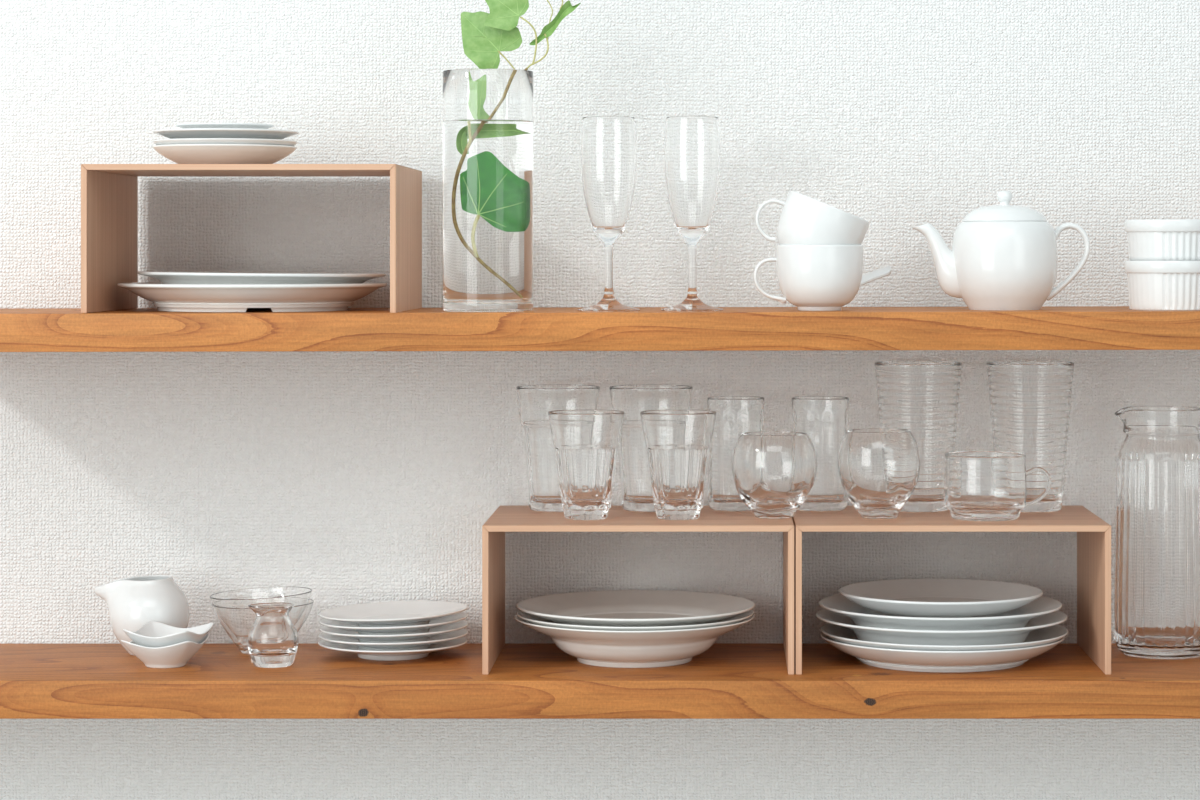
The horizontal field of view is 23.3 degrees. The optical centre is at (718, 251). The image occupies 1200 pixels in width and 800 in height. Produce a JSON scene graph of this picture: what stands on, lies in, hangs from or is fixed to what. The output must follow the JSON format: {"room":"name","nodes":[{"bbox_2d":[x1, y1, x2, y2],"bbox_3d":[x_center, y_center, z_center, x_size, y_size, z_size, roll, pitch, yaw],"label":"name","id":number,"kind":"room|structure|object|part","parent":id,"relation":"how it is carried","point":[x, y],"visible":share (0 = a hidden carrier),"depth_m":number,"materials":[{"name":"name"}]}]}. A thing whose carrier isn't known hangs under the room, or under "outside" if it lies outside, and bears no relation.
{"room":"kitchen","nodes":[
{"label":"kitchen","id":0,"kind":"room"},
{"bbox_2d":[0,0,1199,799],"bbox_3d":[-0.500,0.000,3.236,8.000,2.900,0.120,0,0,0],"label":"wall","id":1,"kind":"structure","parent":0,"point":[346,477],"depth_m":3.18,"materials":[{"name":"white paint"}]},
{"bbox_2d":[0,306,1199,351],"bbox_3d":[0.042,0.079,3.038,1.815,0.042,0.276,0,0,0],"label":"wall shelf","id":2,"kind":"object","parent":1,"relation":"attached to","point":[1049,327],"visible":1,"depth_m":2.90,"materials":[{"name":"brown wood"}]},
{"bbox_2d":[81,164,421,312],"bbox_3d":[-0.482,-0.013,3.035,0.316,0.150,0.255,0,0,0],"label":"stand","id":3,"kind":"object","parent":2,"relation":"on","point":[109,192],"visible":1,"depth_m":3.00,"materials":[{"name":"brown wood"}]},
{"bbox_3d":[-0.637,-0.013,3.035,0.006,0.149,0.255,0,0,0],"label":"panel","id":4,"kind":"part","parent":3,"relation":"part of","materials":[{"name":"brown wood"}]},
{"bbox_2d":[152,144,296,163],"bbox_3d":[-0.515,-0.099,3.025,0.149,0.022,0.149,0,0,-21],"label":"plate","id":5,"kind":"object","parent":3,"relation":"on","point":[177,153],"visible":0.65,"depth_m":2.97,"materials":[{"name":"white ceramic"}]},
{"bbox_2d":[153,138,297,145],"bbox_3d":[-0.515,-0.104,3.025,0.149,0.024,0.149,0,0,21],"label":"plate","id":6,"kind":"object","parent":5,"relation":"on","point":[178,140],"visible":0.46,"depth_m":2.96,"materials":[{"name":"white ceramic"}]},
{"bbox_2d":[152,128,298,138],"bbox_3d":[-0.514,-0.120,3.025,0.151,0.013,0.151,0,0,0],"label":"plate","id":7,"kind":"object","parent":6,"relation":"on","point":[184,132],"visible":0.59,"depth_m":2.97,"materials":[{"name":"white ceramic"}]},
{"bbox_2d":[175,123,273,128],"bbox_3d":[-0.515,-0.127,3.025,0.102,0.012,0.102,0,0,0],"label":"plate","id":8,"kind":"object","parent":7,"relation":"on","point":[183,125],"visible":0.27,"depth_m":2.98,"materials":[{"name":"white ceramic"}]},
{"bbox_3d":[-0.482,-0.085,3.035,0.315,0.006,0.255,0,0,0],"label":"panel","id":9,"kind":"part","parent":3,"relation":"part of","materials":[{"name":"brown wood"}]},
{"bbox_3d":[-0.327,-0.013,3.035,0.006,0.149,0.255,0,0,0],"label":"panel","id":10,"kind":"part","parent":3,"relation":"part of","materials":[{"name":"brown wood"}]},
{"bbox_2d":[117,282,386,311],"bbox_3d":[-0.487,0.046,3.032,0.279,0.029,0.279,0,0,-6],"label":"serving plate","id":11,"kind":"object","parent":2,"relation":"on","point":[166,297],"visible":0.94,"depth_m":2.93,"materials":[{"name":"white ceramic"}]},
{"bbox_2d":[137,271,385,283],"bbox_3d":[-0.477,0.035,3.032,0.257,0.029,0.257,0,0,-2],"label":"serving plate","id":12,"kind":"object","parent":11,"relation":"on","point":[165,277],"visible":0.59,"depth_m":2.94,"materials":[{"name":"white ceramic"}]},
{"bbox_2d":[443,69,532,311],"bbox_3d":[-0.237,-0.062,2.980,0.093,0.246,0.093,0,0,0],"label":"glass vase","id":13,"kind":"object","parent":2,"relation":"on","point":[488,113],"visible":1,"depth_m":2.94,"materials":[{"name":"clear glass"}]},
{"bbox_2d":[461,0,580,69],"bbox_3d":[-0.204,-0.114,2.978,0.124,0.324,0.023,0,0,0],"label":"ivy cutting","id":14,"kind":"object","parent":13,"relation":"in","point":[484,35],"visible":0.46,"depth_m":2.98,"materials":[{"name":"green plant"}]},
{"bbox_2d":[578,116,639,311],"bbox_3d":[-0.113,-0.039,2.975,0.064,0.198,0.064,0,0,-2],"label":"champagne flute","id":15,"kind":"object","parent":2,"relation":"on","point":[608,143],"visible":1,"depth_m":2.95,"materials":[{"name":"clear glass"}]},
{"bbox_3d":[-0.113,0.016,2.975,0.015,0.055,0.015,0,0,0],"label":"stem","id":16,"kind":"part","parent":15,"relation":"part of","materials":[{"name":"clear glass"}]},
{"bbox_2d":[581,116,636,240],"bbox_3d":[-0.113,-0.075,2.975,0.058,0.127,0.058,0,0,0],"label":"bowl","id":17,"kind":"object","parent":15,"relation":"on","point":[608,143],"depth_m":2.95,"materials":[{"name":"clear glass"}]},
{"bbox_2d":[661,116,722,310],"bbox_3d":[-0.027,-0.039,2.975,0.064,0.198,0.064,0,0,-2],"label":"champagne flute","id":18,"kind":"object","parent":2,"relation":"on","point":[691,143],"visible":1,"depth_m":2.95,"materials":[{"name":"clear glass"}]},
{"bbox_3d":[-0.027,0.016,2.975,0.015,0.055,0.015,0,0,0],"label":"stem","id":19,"kind":"part","parent":18,"relation":"part of","materials":[{"name":"clear glass"}]},
{"bbox_2d":[664,116,719,240],"bbox_3d":[-0.027,-0.075,2.975,0.058,0.127,0.058,0,0,0],"label":"bowl","id":20,"kind":"object","parent":18,"relation":"on","point":[691,143],"depth_m":2.95,"materials":[{"name":"clear glass"}]},
{"bbox_2d":[753,245,862,310],"bbox_3d":[0.100,0.026,2.973,0.098,0.068,0.089,0,0,39],"label":"teacup","id":21,"kind":"object","parent":2,"relation":"on","point":[810,277],"visible":1,"depth_m":2.94,"materials":[{"name":"white ceramic"}]},
{"bbox_3d":[0.052,0.029,2.970,0.034,0.047,0.010,0,0,0],"label":"handle","id":22,"kind":"part","parent":21,"relation":"part of","materials":[{"name":"white ceramic"}]},
{"bbox_2d":[755,191,869,244],"bbox_3d":[0.103,-0.019,2.973,0.105,0.087,0.093,0,0,36],"label":"teacup","id":23,"kind":"object","parent":21,"relation":"on","point":[803,220],"visible":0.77,"depth_m":2.93,"materials":[{"name":"white ceramic"}]},
{"bbox_3d":[0.052,-0.035,2.970,0.029,0.043,0.010,22,0,0],"label":"handle","id":24,"kind":"part","parent":23,"relation":"part of","materials":[{"name":"white ceramic"}]},
{"bbox_2d":[860,266,890,285],"bbox_3d":[0.131,0.037,3.095,0.105,0.045,0.036,0,0,0],"label":"soup spoon","id":25,"kind":"object","parent":2,"relation":"on","point":[874,275],"visible":0.31,"depth_m":3.10,"materials":[{"name":"white ceramic"}]},
{"bbox_2d":[913,190,1089,309],"bbox_3d":[0.293,-0.002,3.002,0.158,0.123,0.109,0,0,32],"label":"teapot","id":26,"kind":"object","parent":2,"relation":"on","point":[1004,256],"visible":1,"depth_m":2.96,"materials":[{"name":"white ceramic"}]},
{"bbox_3d":[0.228,0.009,3.000,0.058,0.078,0.035,0,0,0],"label":"spout","id":27,"kind":"part","parent":26,"relation":"part of","materials":[{"name":"white ceramic"}]},
{"bbox_3d":[0.295,-0.040,3.000,0.088,0.018,0.088,0,0,0],"label":"lid","id":28,"kind":"part","parent":26,"relation":"part of","materials":[{"name":"white ceramic"}]},
{"bbox_3d":[0.295,-0.056,3.000,0.016,0.016,0.016,0,0,0],"label":"knob","id":29,"kind":"part","parent":26,"relation":"part of","materials":[{"name":"white ceramic"}]},
{"bbox_3d":[0.360,0.010,3.000,0.048,0.081,0.013,0,0,0],"label":"handle","id":30,"kind":"part","parent":26,"relation":"part of","materials":[{"name":"white ceramic"}]},
{"bbox_2d":[1124,261,1199,310],"bbox_3d":[0.465,0.034,2.975,0.097,0.051,0.097,0,0,0],"label":"ramekin","id":31,"kind":"object","parent":2,"relation":"on","point":[1152,285],"visible":0.94,"depth_m":2.93,"materials":[{"name":"white ceramic"}]},
{"bbox_2d":[1124,219,1199,260],"bbox_3d":[0.465,-0.008,2.975,0.097,0.051,0.097,0,0,0],"label":"ramekin","id":32,"kind":"object","parent":31,"relation":"on","point":[1148,239],"visible":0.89,"depth_m":2.93,"materials":[{"name":"white ceramic"}]},
{"bbox_2d":[0,643,1199,718],"bbox_3d":[-0.200,0.448,3.038,2.300,0.038,0.276,0,0,0],"label":"wall shelf","id":33,"kind":"object","parent":1,"relation":"attached to","point":[38,680],"visible":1,"depth_m":2.90,"materials":[{"name":"brown wood"}]},
{"bbox_2d":[94,575,189,655],"bbox_3d":[-0.608,0.388,3.094,0.087,0.082,0.083,0,0,43],"label":"creamer","id":34,"kind":"object","parent":33,"relation":"on","point":[132,602],"visible":0.72,"depth_m":3.07,"materials":[{"name":"white ceramic"}]},
{"bbox_2d":[121,632,209,668],"bbox_3d":[-0.573,0.413,3.003,0.078,0.031,0.078,0,0,7],"label":"bowl","id":35,"kind":"object","parent":33,"relation":"on","point":[176,655],"visible":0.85,"depth_m":2.97,"materials":[{"name":"white ceramic"}]},
{"bbox_2d":[123,621,212,647],"bbox_3d":[-0.571,0.403,3.007,0.076,0.031,0.076,0,0,13],"label":"bowl","id":36,"kind":"object","parent":35,"relation":"on","point":[154,634],"visible":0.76,"depth_m":3.00,"materials":[{"name":"white ceramic"}]},
{"bbox_2d":[211,599,313,654],"bbox_3d":[-0.488,0.402,3.105,0.108,0.054,0.108,0,0,-2],"label":"glass bowl","id":37,"kind":"object","parent":33,"relation":"on","point":[237,623],"visible":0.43,"depth_m":3.07,"materials":[{"name":"clear glass"}]},
{"bbox_2d":[210,587,311,607],"bbox_3d":[-0.490,0.391,3.105,0.108,0.057,0.108,0,0,-2],"label":"glass bowl","id":38,"kind":"object","parent":37,"relation":"on","point":[241,598],"visible":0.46,"depth_m":3.13,"materials":[{"name":"clear glass"}]},
{"bbox_2d":[247,602,297,667],"bbox_3d":[-0.462,0.397,3.003,0.052,0.063,0.052,0,0,0],"label":"glass jug","id":39,"kind":"object","parent":33,"relation":"on","point":[272,642],"visible":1,"depth_m":2.98,"materials":[{"name":"clear glass"}]},
{"bbox_2d":[318,637,467,660],"bbox_3d":[-0.346,0.420,3.077,0.157,0.016,0.157,0,0,-13],"label":"saucer","id":40,"kind":"object","parent":33,"relation":"on","point":[407,654],"visible":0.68,"depth_m":3.04,"materials":[{"name":"white ceramic"}]},
{"bbox_2d":[319,629,467,650],"bbox_3d":[-0.345,0.412,3.077,0.157,0.017,0.157,0,0,13],"label":"saucer","id":41,"kind":"object","parent":40,"relation":"on","point":[421,645],"visible":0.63,"depth_m":3.04,"materials":[{"name":"white ceramic"}]},
{"bbox_2d":[319,620,467,642],"bbox_3d":[-0.345,0.404,3.077,0.157,0.018,0.157,0,0,39],"label":"saucer","id":42,"kind":"object","parent":41,"relation":"on","point":[461,624],"visible":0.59,"depth_m":3.04,"materials":[{"name":"white ceramic"}]},
{"bbox_2d":[319,612,467,634],"bbox_3d":[-0.345,0.395,3.077,0.157,0.019,0.157,0,0,13],"label":"saucer","id":43,"kind":"object","parent":42,"relation":"on","point":[416,629],"visible":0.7,"depth_m":3.04,"materials":[{"name":"white ceramic"}]},
{"bbox_2d":[319,601,467,626],"bbox_3d":[-0.345,0.387,3.077,0.157,0.020,0.157,0,0,-6],"label":"saucer","id":44,"kind":"object","parent":43,"relation":"on","point":[392,613],"visible":0.98,"depth_m":3.10,"materials":[{"name":"white ceramic"}]},
{"bbox_2d":[514,614,754,667],"bbox_3d":[-0.089,0.405,3.046,0.252,0.047,0.252,0,0,32],"label":"bowl","id":45,"kind":"object","parent":33,"relation":"on","point":[661,648],"visible":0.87,"depth_m":2.97,"materials":[{"name":"white ceramic"}]},
{"bbox_2d":[517,610,753,630],"bbox_3d":[-0.088,0.399,3.046,0.249,0.042,0.249,0,0,-6],"label":"plate","id":46,"kind":"object","parent":45,"relation":"on","point":[532,619],"visible":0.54,"depth_m":2.95,"materials":[{"name":"white ceramic"}]},
{"bbox_2d":[517,590,754,626],"bbox_3d":[-0.087,0.381,3.046,0.250,0.023,0.250,0,0,-43],"label":"dinner plate","id":47,"kind":"object","parent":46,"relation":"on","point":[613,608],"visible":0.84,"depth_m":3.11,"materials":[{"name":"white ceramic"}]},
{"bbox_2d":[482,506,793,674],"bbox_3d":[-0.082,0.353,3.056,0.316,0.151,0.232,0,0,0],"label":"stand","id":48,"kind":"object","parent":33,"relation":"on","point":[504,519],"visible":0.75,"depth_m":2.97,"materials":[{"name":"brown wood"}]},
{"bbox_3d":[-0.237,0.353,3.056,0.006,0.151,0.232,0,0,0],"label":"panel","id":49,"kind":"part","parent":48,"relation":"part of","materials":[{"name":"brown wood"}]},
{"bbox_2d":[516,385,599,511],"bbox_3d":[-0.173,0.211,3.122,0.090,0.132,0.090,0,0,0],"label":"tumbler","id":50,"kind":"object","parent":48,"relation":"on","point":[535,402],"visible":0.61,"depth_m":3.09,"materials":[{"name":"clear glass"}]},
{"bbox_2d":[548,410,624,519],"bbox_3d":[-0.138,0.222,3.020,0.080,0.111,0.080,0,0,39],"label":"tumbler","id":51,"kind":"object","parent":48,"relation":"on","point":[586,443],"visible":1,"depth_m":3.00,"materials":[{"name":"clear glass"}]},
{"bbox_3d":[-0.082,0.280,3.056,0.316,0.006,0.232,0,0,0],"label":"panel","id":52,"kind":"part","parent":48,"relation":"part of","materials":[{"name":"brown wood"}]},
{"bbox_2d":[609,385,692,511],"bbox_3d":[-0.073,0.211,3.122,0.090,0.132,0.090,0,0,0],"label":"tumbler","id":53,"kind":"object","parent":48,"relation":"on","point":[636,487],"visible":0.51,"depth_m":3.09,"materials":[{"name":"clear glass"}]},
{"bbox_2d":[640,410,716,519],"bbox_3d":[-0.042,0.222,3.020,0.080,0.111,0.080,0,0,39],"label":"tumbler","id":54,"kind":"object","parent":48,"relation":"on","point":[678,443],"visible":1,"depth_m":3.00,"materials":[{"name":"clear glass"}]},
{"bbox_2d":[707,396,763,510],"bbox_3d":[0.018,0.217,3.126,0.062,0.120,0.062,0,0,14],"label":"tumbler","id":55,"kind":"object","parent":48,"relation":"on","point":[736,415],"visible":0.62,"depth_m":3.10,"materials":[{"name":"clear glass"}]},
{"bbox_2d":[732,431,816,518],"bbox_3d":[0.058,0.233,3.030,0.089,0.088,0.089,0,0,-17],"label":"glass","id":56,"kind":"object","parent":48,"relation":"on","point":[774,472],"visible":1,"depth_m":3.00,"materials":[{"name":"clear glass"}]},
{"bbox_3d":[0.073,0.353,3.056,0.006,0.151,0.232,0,0,0],"label":"panel","id":57,"kind":"part","parent":48,"relation":"part of","materials":[{"name":"brown wood"}]},
{"bbox_2d":[820,632,1064,672],"bbox_3d":[0.234,0.415,3.040,0.255,0.028,0.255,0,0,-21],"label":"dinner plate","id":58,"kind":"object","parent":33,"relation":"on","point":[893,659],"visible":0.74,"depth_m":2.95,"materials":[{"name":"white ceramic"}]},
{"bbox_2d":[792,506,1110,674],"bbox_3d":[0.238,0.353,3.056,0.320,0.151,0.232,0,0,0],"label":"stand","id":59,"kind":"object","parent":33,"relation":"on","point":[1093,533],"visible":0.8,"depth_m":2.98,"materials":[{"name":"brown wood"}]},
{"bbox_3d":[0.081,0.353,3.056,0.006,0.151,0.232,0,0,0],"label":"panel","id":60,"kind":"part","parent":59,"relation":"part of","materials":[{"name":"brown wood"}]},
{"bbox_2d":[791,396,848,510],"bbox_3d":[0.109,0.217,3.126,0.062,0.120,0.062,0,0,14],"label":"tumbler","id":61,"kind":"object","parent":59,"relation":"on","point":[824,419],"visible":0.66,"depth_m":3.10,"materials":[{"name":"clear glass"}]},
{"bbox_2d":[838,429,919,518],"bbox_3d":[0.167,0.232,3.030,0.086,0.091,0.086,0,0,-21],"label":"glass","id":62,"kind":"object","parent":59,"relation":"on","point":[879,469],"visible":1,"depth_m":3.00,"materials":[{"name":"clear glass"}]},
{"bbox_2d":[875,361,961,511],"bbox_3d":[0.214,0.198,3.121,0.094,0.158,0.094,0,0,-15],"label":"tumbler","id":63,"kind":"object","parent":59,"relation":"on","point":[921,398],"visible":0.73,"depth_m":3.08,"materials":[{"name":"clear glass"}]},
{"bbox_3d":[0.238,0.280,3.056,0.319,0.006,0.232,0,0,0],"label":"panel","id":64,"kind":"part","parent":59,"relation":"part of","materials":[{"name":"brown wood"}]},
{"bbox_2d":[944,451,1051,520],"bbox_3d":[0.283,0.244,3.016,0.100,0.067,0.086,0,0,36],"label":"glass mug","id":65,"kind":"object","parent":59,"relation":"on","point":[978,485],"visible":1,"depth_m":2.99,"materials":[{"name":"clear glass"}]},
{"bbox_3d":[0.332,0.244,3.020,0.029,0.041,0.009,0,0,0],"label":"handle","id":66,"kind":"part","parent":65,"relation":"part of","materials":[{"name":"clear glass"}]},
{"bbox_2d":[986,361,1073,511],"bbox_3d":[0.335,0.198,3.121,0.094,0.158,0.094,0,0,-15],"label":"tumbler","id":67,"kind":"object","parent":59,"relation":"on","point":[1030,405],"visible":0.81,"depth_m":3.08,"materials":[{"name":"clear glass"}]},
{"bbox_3d":[0.395,0.353,3.056,0.006,0.151,0.232,0,0,0],"label":"panel","id":68,"kind":"part","parent":59,"relation":"part of","materials":[{"name":"brown wood"}]},
{"bbox_2d":[1114,406,1199,659],"bbox_3d":[0.473,0.297,3.090,0.103,0.262,0.104,0,0,0],"label":"glass carafe","id":69,"kind":"object","parent":33,"relation":"on","point":[1157,565],"visible":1,"depth_m":3.05,"materials":[{"name":"clear glass"}]},
{"bbox_2d":[819,594,1061,630],"bbox_3d":[0.232,0.384,3.040,0.254,0.033,0.254,0,0,13],"label":"dinner plate","id":70,"kind":"object","parent":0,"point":[860,615],"visible":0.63,"depth_m":2.96,"materials":[{"name":"white ceramic"}]},
{"bbox_2d":[839,579,1042,616],"bbox_3d":[0.232,0.364,3.040,0.220,0.020,0.220,0,0,0],"label":"plate","id":71,"kind":"object","parent":70,"relation":"on","point":[910,597],"visible":1,"depth_m":3.09,"materials":[{"name":"white ceramic"}]},
{"bbox_2d":[816,609,1067,645],"bbox_3d":[0.233,0.396,3.040,0.263,0.032,0.263,0,0,21],"label":"dinner plate","id":72,"kind":"object","parent":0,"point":[872,634],"visible":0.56,"depth_m":2.96,"materials":[{"name":"white ceramic"}]},
{"bbox_2d":[820,623,1067,650],"bbox_3d":[0.236,0.407,3.040,0.259,0.023,0.259,0,0,28],"label":"dinner plate","id":73,"kind":"object","parent":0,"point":[1051,634],"visible":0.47,"depth_m":2.96,"materials":[{"name":"white ceramic"}]}
]}

